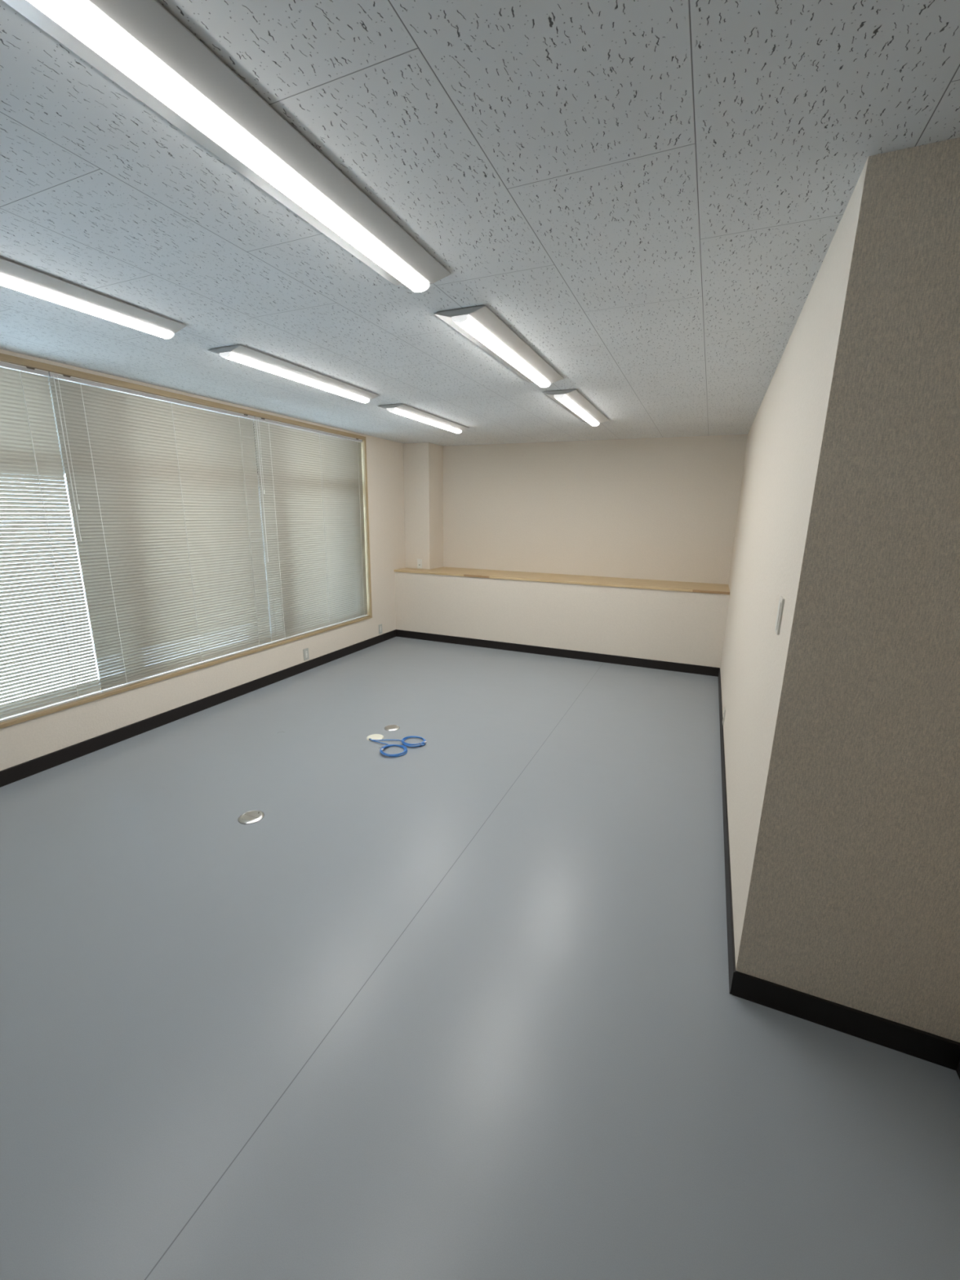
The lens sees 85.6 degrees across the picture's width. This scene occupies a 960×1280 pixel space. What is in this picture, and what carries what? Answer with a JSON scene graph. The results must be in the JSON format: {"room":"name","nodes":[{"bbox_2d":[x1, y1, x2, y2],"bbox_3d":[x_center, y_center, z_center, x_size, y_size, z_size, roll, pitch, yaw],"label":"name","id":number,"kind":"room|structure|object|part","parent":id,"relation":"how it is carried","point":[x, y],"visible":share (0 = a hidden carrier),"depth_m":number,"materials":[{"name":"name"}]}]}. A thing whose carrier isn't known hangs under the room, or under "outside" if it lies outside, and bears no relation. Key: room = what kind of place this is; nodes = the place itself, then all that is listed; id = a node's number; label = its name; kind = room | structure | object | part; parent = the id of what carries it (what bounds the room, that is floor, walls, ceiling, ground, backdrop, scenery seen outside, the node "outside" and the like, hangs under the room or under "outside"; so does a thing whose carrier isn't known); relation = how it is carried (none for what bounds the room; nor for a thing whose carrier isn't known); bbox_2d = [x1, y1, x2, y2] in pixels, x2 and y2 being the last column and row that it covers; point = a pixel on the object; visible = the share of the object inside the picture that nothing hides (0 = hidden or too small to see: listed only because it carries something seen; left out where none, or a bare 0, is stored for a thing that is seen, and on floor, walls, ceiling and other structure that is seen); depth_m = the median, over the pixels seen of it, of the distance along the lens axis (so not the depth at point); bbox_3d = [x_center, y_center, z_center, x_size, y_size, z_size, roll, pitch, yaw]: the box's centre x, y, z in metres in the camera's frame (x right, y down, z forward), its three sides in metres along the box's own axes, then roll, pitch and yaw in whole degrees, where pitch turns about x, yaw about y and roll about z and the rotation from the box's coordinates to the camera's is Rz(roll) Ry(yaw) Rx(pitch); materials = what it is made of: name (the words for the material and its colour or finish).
{"room":"empty office room","nodes":[
{"label":"empty office room","id":0,"kind":"room"},
{"bbox_2d":[0,348,405,770],"bbox_3d":[-3.077,-0.223,2.334,0.200,2.423,11.195,7,15,23],"label":"wall","id":1,"kind":"structure","parent":0,"point":[27,740],"depth_m":4.56,"materials":[{"name":"beige paint"}]},
{"bbox_2d":[0,366,135,715],"bbox_3d":[-2.971,-0.480,2.710,0.060,2.045,2.060,7,15,23],"label":"window","id":2,"kind":"structure","parent":1,"relation":"in","point":[0,366],"depth_m":3.26,"materials":[{"name":"silver metal"}]},
{"bbox_2d":[0,360,102,722],"bbox_3d":[-2.892,-0.428,2.519,0.038,1.990,1.700,7,15,23],"label":"blind","id":3,"kind":"object","parent":2,"relation":"attached to","point":[29,444],"visible":1,"depth_m":3.08,"materials":[{"name":"grey plastic"}]},
{"bbox_3d":[-2.616,-0.572,3.151,0.024,1.956,0.003,7,15,23],"label":"ladder cord","id":4,"kind":"part","parent":3,"relation":"part of","materials":[{"name":"white fabric"}]},
{"bbox_3d":[-2.913,0.533,2.758,0.026,0.010,1.700,7,15,23],"label":"rail","id":5,"kind":"part","parent":3,"relation":"part of","materials":[{"name":"white metal"}]},
{"bbox_3d":[-2.974,-0.227,2.772,0.022,1.433,1.978,7,15,23],"label":"sash","id":6,"kind":"part","parent":2,"relation":"part of","materials":[{"name":"silver metal"}]},
{"bbox_2d":[0,352,365,439],"bbox_3d":[-2.305,-1.742,3.656,0.155,0.036,4.818,7,15,23],"label":"trim","id":7,"kind":"structure","parent":1,"relation":"attached to","point":[3,357],"depth_m":3.57,"materials":[{"name":"brown wood"}]},
{"bbox_2d":[0,615,372,728],"bbox_3d":[-2.336,0.224,4.141,0.155,0.024,4.818,7,15,23],"label":"trim","id":8,"kind":"structure","parent":1,"relation":"attached to","point":[67,705],"depth_m":3.80,"materials":[{"name":"brown wood"}]},
{"bbox_2d":[96,386,279,676],"bbox_3d":[-2.275,-0.851,4.261,0.060,2.045,1.420,7,15,23],"label":"window","id":9,"kind":"structure","parent":1,"relation":"in","point":[96,387],"depth_m":4.74,"materials":[{"name":"silver metal"}]},
{"bbox_2d":[48,371,272,692],"bbox_3d":[-2.245,-0.773,3.961,0.038,1.990,1.524,7,15,23],"label":"blind","id":10,"kind":"object","parent":9,"relation":"attached to","point":[164,496],"visible":1,"depth_m":3.78,"materials":[{"name":"grey plastic"}]},
{"bbox_3d":[-2.515,-1.192,3.164,0.008,0.767,0.008,-12,19,-43],"label":"lift cord","id":11,"kind":"part","parent":10,"relation":"part of","materials":[{"name":"white fabric"}]},
{"bbox_3d":[-2.490,-0.639,3.432,0.024,1.956,0.003,7,15,23],"label":"ladder cord","id":12,"kind":"part","parent":10,"relation":"part of","materials":[{"name":"white fabric"}]},
{"bbox_3d":[-2.250,-0.767,3.967,0.024,1.956,0.003,7,15,23],"label":"ladder cord","id":13,"kind":"part","parent":10,"relation":"part of","materials":[{"name":"white fabric"}]},
{"bbox_3d":[-2.266,0.188,4.200,0.026,0.010,1.524,7,15,23],"label":"rail","id":14,"kind":"part","parent":10,"relation":"part of","materials":[{"name":"white metal"}]},
{"bbox_3d":[-2.010,-0.895,4.502,0.024,1.956,0.003,7,15,23],"label":"ladder cord","id":15,"kind":"part","parent":10,"relation":"part of","materials":[{"name":"white fabric"}]},
{"bbox_3d":[-2.279,-0.598,4.323,0.006,1.375,1.278,7,15,23],"label":"pane","id":16,"kind":"part","parent":9,"relation":"part of","materials":[{"name":"clear glass"}]},
{"bbox_2d":[0,629,395,787],"bbox_3d":[-3.129,0.988,2.283,0.009,0.094,10.147,7,15,23],"label":"baseboard","id":17,"kind":"structure","parent":1,"relation":"attached to","point":[22,771],"depth_m":3.90,"materials":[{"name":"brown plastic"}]},
{"bbox_2d":[302,648,309,660],"bbox_3d":[-1.771,0.146,5.277,0.009,0.120,0.070,7,15,23],"label":"wall outlet","id":18,"kind":"object","parent":1,"relation":"attached to","point":[306,650],"visible":1,"depth_m":5.27,"materials":[{"name":"grey plastic"}]},
{"bbox_2d":[264,422,359,636],"bbox_3d":[-1.723,-1.145,5.490,0.060,2.045,1.338,7,15,23],"label":"window","id":19,"kind":"structure","parent":1,"relation":"in","point":[264,422],"depth_m":5.59,"materials":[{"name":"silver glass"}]},
{"bbox_2d":[253,416,368,643],"bbox_3d":[-1.635,-1.098,5.321,0.038,1.990,1.517,7,15,23],"label":"blind","id":20,"kind":"object","parent":19,"relation":"attached to","point":[310,484],"visible":1,"depth_m":5.19,"materials":[{"name":"grey plastic"}]},
{"bbox_3d":[-1.904,-1.590,4.506,0.008,0.617,0.008,-12,19,-43],"label":"lift cord","id":21,"kind":"part","parent":20,"relation":"part of","materials":[{"name":"white fabric"}]},
{"bbox_3d":[-1.882,-0.963,4.787,0.024,1.956,0.003,7,15,23],"label":"ladder cord","id":22,"kind":"part","parent":20,"relation":"part of","materials":[{"name":"white fabric"}]},
{"bbox_3d":[-1.656,-0.137,5.560,0.026,0.010,1.517,7,15,23],"label":"rail","id":23,"kind":"part","parent":20,"relation":"part of","materials":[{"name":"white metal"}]},
{"bbox_3d":[-1.618,-1.104,5.375,0.024,1.956,0.003,7,15,23],"label":"ladder cord","id":24,"kind":"part","parent":20,"relation":"part of","materials":[{"name":"white fabric"}]},
{"bbox_3d":[-1.370,-1.236,5.928,0.024,1.956,0.003,7,15,23],"label":"ladder cord","id":25,"kind":"part","parent":20,"relation":"part of","materials":[{"name":"white fabric"}]},
{"bbox_3d":[-1.727,-0.892,5.552,0.006,1.375,1.196,7,15,23],"label":"pane","id":26,"kind":"part","parent":19,"relation":"part of","materials":[{"name":"clear glass"}]},
{"bbox_2d":[354,440,372,616],"bbox_3d":[-1.362,-1.267,6.036,0.155,1.995,0.024,7,15,23],"label":"trim","id":27,"kind":"structure","parent":1,"relation":"attached to","point":[363,443],"depth_m":6.00,"materials":[{"name":"brown wood"}]},
{"bbox_2d":[378,623,382,634],"bbox_3d":[-1.241,-0.137,6.458,0.009,0.120,0.070,7,15,23],"label":"wall outlet","id":28,"kind":"object","parent":1,"relation":"attached to","point":[380,625],"visible":1,"depth_m":6.45,"materials":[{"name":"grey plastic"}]},
{"bbox_2d":[403,442,443,568],"bbox_3d":[-0.730,-1.726,6.762,0.364,1.549,0.383,7,15,23],"label":"wall pillar","id":29,"kind":"structure","parent":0,"point":[423,462],"depth_m":6.62,"materials":[{"name":"beige paint"}]},
{"bbox_2d":[417,559,422,568],"bbox_3d":[-0.786,-0.993,6.742,0.070,0.120,0.009,7,15,23],"label":"wall outlet","id":30,"kind":"object","parent":29,"relation":"attached to","point":[419,561],"visible":1,"depth_m":6.74,"materials":[{"name":"white plastic"}]},
{"bbox_2d":[0,636,959,1279],"bbox_3d":[-0.943,1.268,1.733,4.901,0.120,11.195,7,15,23],"label":"floor","id":31,"kind":"structure","parent":0,"point":[460,1005],"depth_m":1.67,"materials":[{"name":"grey laminate"}]},
{"bbox_2d":[238,810,264,824],"bbox_3d":[-1.222,0.942,2.766,0.129,0.011,0.129,-2,14,-12],"label":"floor outlet","id":32,"kind":"object","parent":31,"relation":"on","point":[251,816],"visible":1,"depth_m":2.75,"materials":[{"name":"metal"}]},
{"bbox_3d":[-1.232,0.945,2.743,0.090,0.004,0.040,7,15,22],"label":"fixed lid","id":33,"kind":"part","parent":32,"relation":"part of","materials":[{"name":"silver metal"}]},
{"bbox_3d":[-1.214,0.935,2.784,0.091,0.004,0.048,7,15,22],"label":"hinged lid","id":34,"kind":"part","parent":32,"relation":"part of","materials":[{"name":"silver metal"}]},
{"bbox_2d":[366,733,384,742],"bbox_3d":[-0.760,0.706,3.755,0.128,0.011,0.128,7,15,23],"label":"floor outlet","id":35,"kind":"object","parent":31,"relation":"on","point":[375,736],"visible":1,"depth_m":3.74,"materials":[{"name":"white plastic"}]},
{"bbox_2d":[369,738,407,756],"bbox_3d":[-0.666,0.744,3.571,0.351,0.028,0.184,7,15,23],"label":"cable","id":36,"kind":"object","parent":31,"relation":"on","point":[403,747],"visible":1,"depth_m":3.54,"materials":[{"name":"blue plastic"}]},
{"bbox_2d":[384,724,399,731],"bbox_3d":[-0.669,0.663,3.934,0.115,0.011,0.115,1,14,0],"label":"floor outlet","id":37,"kind":"object","parent":31,"relation":"on","point":[390,727],"visible":1,"depth_m":3.92,"materials":[{"name":"metal"}]},
{"bbox_3d":[-0.653,0.664,3.922,0.043,0.004,0.081,11,17,35],"label":"hinged lid","id":38,"kind":"part","parent":37,"relation":"part of","materials":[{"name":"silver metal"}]},
{"bbox_2d":[373,736,426,746],"bbox_3d":[-0.583,0.720,3.671,0.409,0.029,0.176,0,14,-6],"label":"cable","id":39,"kind":"object","parent":31,"relation":"on","point":[424,741],"visible":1,"depth_m":3.66,"materials":[{"name":"blue plastic"}]},
{"bbox_2d":[0,0,959,446],"bbox_3d":[-0.903,-1.215,1.121,4.901,0.150,11.195,7,15,23],"label":"ceiling","id":40,"kind":"structure","parent":0,"point":[653,197],"depth_m":1.38,"materials":[{"name":"white tile"}]},
{"bbox_2d":[0,257,186,338],"bbox_3d":[-1.714,-1.312,1.885,0.238,0.052,1.250,7,15,23],"label":"ceiling light","id":41,"kind":"object","parent":40,"relation":"attached to","point":[15,276],"visible":1,"depth_m":2.05,"materials":[{"name":"grey plastic"}]},
{"bbox_2d":[2,0,450,292],"bbox_3d":[-0.462,-1.154,1.322,0.238,0.052,1.250,7,15,23],"label":"ceiling light","id":42,"kind":"object","parent":40,"relation":"attached to","point":[139,45],"visible":1,"depth_m":1.08,"materials":[{"name":"grey"}]},
{"bbox_2d":[208,344,379,403],"bbox_3d":[-1.092,-1.644,3.272,0.238,0.052,1.250,7,15,23],"label":"ceiling light","id":43,"kind":"object","parent":40,"relation":"attached to","point":[240,353],"visible":1,"depth_m":3.07,"materials":[{"name":"grey plastic"}]},
{"bbox_2d":[377,403,469,433],"bbox_3d":[-0.464,-1.978,4.671,0.238,0.052,1.250,7,15,23],"label":"ceiling light","id":44,"kind":"object","parent":40,"relation":"attached to","point":[401,409],"visible":1,"depth_m":4.48,"materials":[{"name":"grey plastic"}]},
{"bbox_3d":[-0.464,-2.001,4.665,0.216,0.005,1.234,7,15,23],"label":"mounting plate","id":45,"kind":"part","parent":44,"relation":"part of","materials":[{"name":"grey"}]},
{"bbox_2d":[391,408,461,433],"bbox_3d":[-0.465,-1.965,4.674,0.072,0.023,1.226,7,15,23],"label":"diffuser","id":46,"kind":"object","parent":44,"relation":"attached to","point":[401,411],"depth_m":4.56,"materials":[{"name":"white plastic"}]},
{"bbox_2d":[434,305,564,387],"bbox_3d":[0.162,-1.486,2.713,0.238,0.052,1.250,7,15,23],"label":"ceiling light","id":47,"kind":"object","parent":40,"relation":"attached to","point":[480,325],"visible":1,"depth_m":2.48,"materials":[{"name":"grey"}]},
{"bbox_3d":[0.163,-1.509,2.707,0.216,0.005,1.234,7,15,23],"label":"mounting plate","id":48,"kind":"part","parent":47,"relation":"part of","materials":[{"name":"grey metal"}]},
{"bbox_2d":[455,315,550,387],"bbox_3d":[0.162,-1.473,2.716,0.072,0.023,1.226,7,15,23],"label":"diffuser","id":49,"kind":"object","parent":47,"relation":"attached to","point":[471,324],"depth_m":2.53,"materials":[{"name":"white plastic"}]},
{"bbox_2d":[542,389,608,426],"bbox_3d":[0.790,-1.821,4.112,0.238,0.052,1.250,7,15,23],"label":"ceiling light","id":50,"kind":"object","parent":40,"relation":"attached to","point":[571,400],"visible":1,"depth_m":3.91,"materials":[{"name":"grey plastic"}]},
{"bbox_2d":[556,394,599,426],"bbox_3d":[0.790,-1.808,4.115,0.072,0.023,1.226,7,15,23],"label":"diffuser","id":51,"kind":"object","parent":50,"relation":"attached to","point":[568,401],"depth_m":3.98,"materials":[{"name":"white plastic"}]},
{"bbox_2d":[394,571,729,667],"bbox_3d":[0.706,-0.262,6.023,3.886,0.850,0.120,7,15,23],"label":"wall ledge","id":52,"kind":"object","parent":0,"point":[689,628],"visible":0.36,"depth_m":5.82,"materials":[{"name":"beige paint"}]},
{"bbox_2d":[395,629,719,676],"bbox_3d":[0.675,0.119,6.056,3.872,0.094,0.009,7,15,23],"label":"baseboard","id":53,"kind":"structure","parent":52,"relation":"attached to","point":[638,662],"depth_m":5.92,"materials":[{"name":"brown plastic"}]},
{"bbox_2d":[394,566,729,594],"bbox_3d":[0.816,-0.741,6.148,3.886,0.024,0.660,7,15,23],"label":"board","id":54,"kind":"object","parent":52,"relation":"on","point":[719,588],"visible":1,"depth_m":5.92,"materials":[{"name":"brown wood"}]},
{"bbox_2d":[428,434,747,584],"bbox_3d":[0.994,-1.172,6.448,3.886,2.423,0.200,7,15,23],"label":"wall","id":55,"kind":"structure","parent":0,"point":[658,508],"depth_m":6.07,"materials":[{"name":"beige paint"}]},
{"bbox_2d":[720,137,959,1042],"bbox_3d":[2.226,-0.424,3.488,0.815,2.423,4.810,7,15,23],"label":"wall","id":56,"kind":"structure","parent":0,"point":[842,726],"depth_m":1.47,"materials":[{"name":"beige paint"}]},
{"bbox_2d":[722,706,725,724],"bbox_3d":[1.792,0.559,3.806,0.009,0.120,0.070,7,15,23],"label":"wall outlet","id":57,"kind":"object","parent":56,"relation":"attached to","point":[724,713],"visible":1,"depth_m":3.78,"materials":[{"name":"grey plastic"}]},
{"bbox_2d":[718,667,735,994],"bbox_3d":[1.659,0.753,3.544,0.009,0.094,3.969,7,15,23],"label":"baseboard","id":58,"kind":"structure","parent":56,"relation":"attached to","point":[731,943],"depth_m":2.35,"materials":[{"name":"brown plastic"}]},
{"bbox_2d":[774,595,784,635],"bbox_3d":[0.990,-0.082,1.713,0.009,0.120,0.070,7,15,23],"label":"light switch","id":59,"kind":"object","parent":56,"relation":"attached to","point":[781,602],"visible":1,"depth_m":1.69,"materials":[{"name":"grey plastic"}]},
{"bbox_2d":[732,970,959,1070],"bbox_3d":[1.150,1.209,1.659,0.608,0.094,0.009,7,15,23],"label":"baseboard","id":60,"kind":"structure","parent":56,"relation":"attached to","point":[933,1048],"depth_m":1.64,"materials":[{"name":"brown plastic"}]},
{"bbox_3d":[0.269,0.803,-1.620,0.200,2.423,6.385,7,15,23],"label":"wall","id":61,"kind":"structure","parent":0,"visible":0},
{"bbox_2d":[955,1059,959,1079],"bbox_3d":[0.196,1.901,-1.212,0.009,0.094,6.185,7,15,23],"label":"baseboard","id":62,"kind":"structure","parent":61,"relation":"attached to","point":[957,1070],"depth_m":1.54,"materials":[{"name":"brown plastic"}]},
{"label":"outside","id":63,"kind":"structure","parent":0,"visible":0},
{"bbox_2d":[0,535,245,704],"bbox_3d":[-18.130,-1.495,13.385,36.137,0.150,60.000,7,15,23],"label":"ground","id":64,"kind":"structure","parent":63,"point":[92,641],"depth_m":7.85,"materials":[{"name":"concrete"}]}
]}

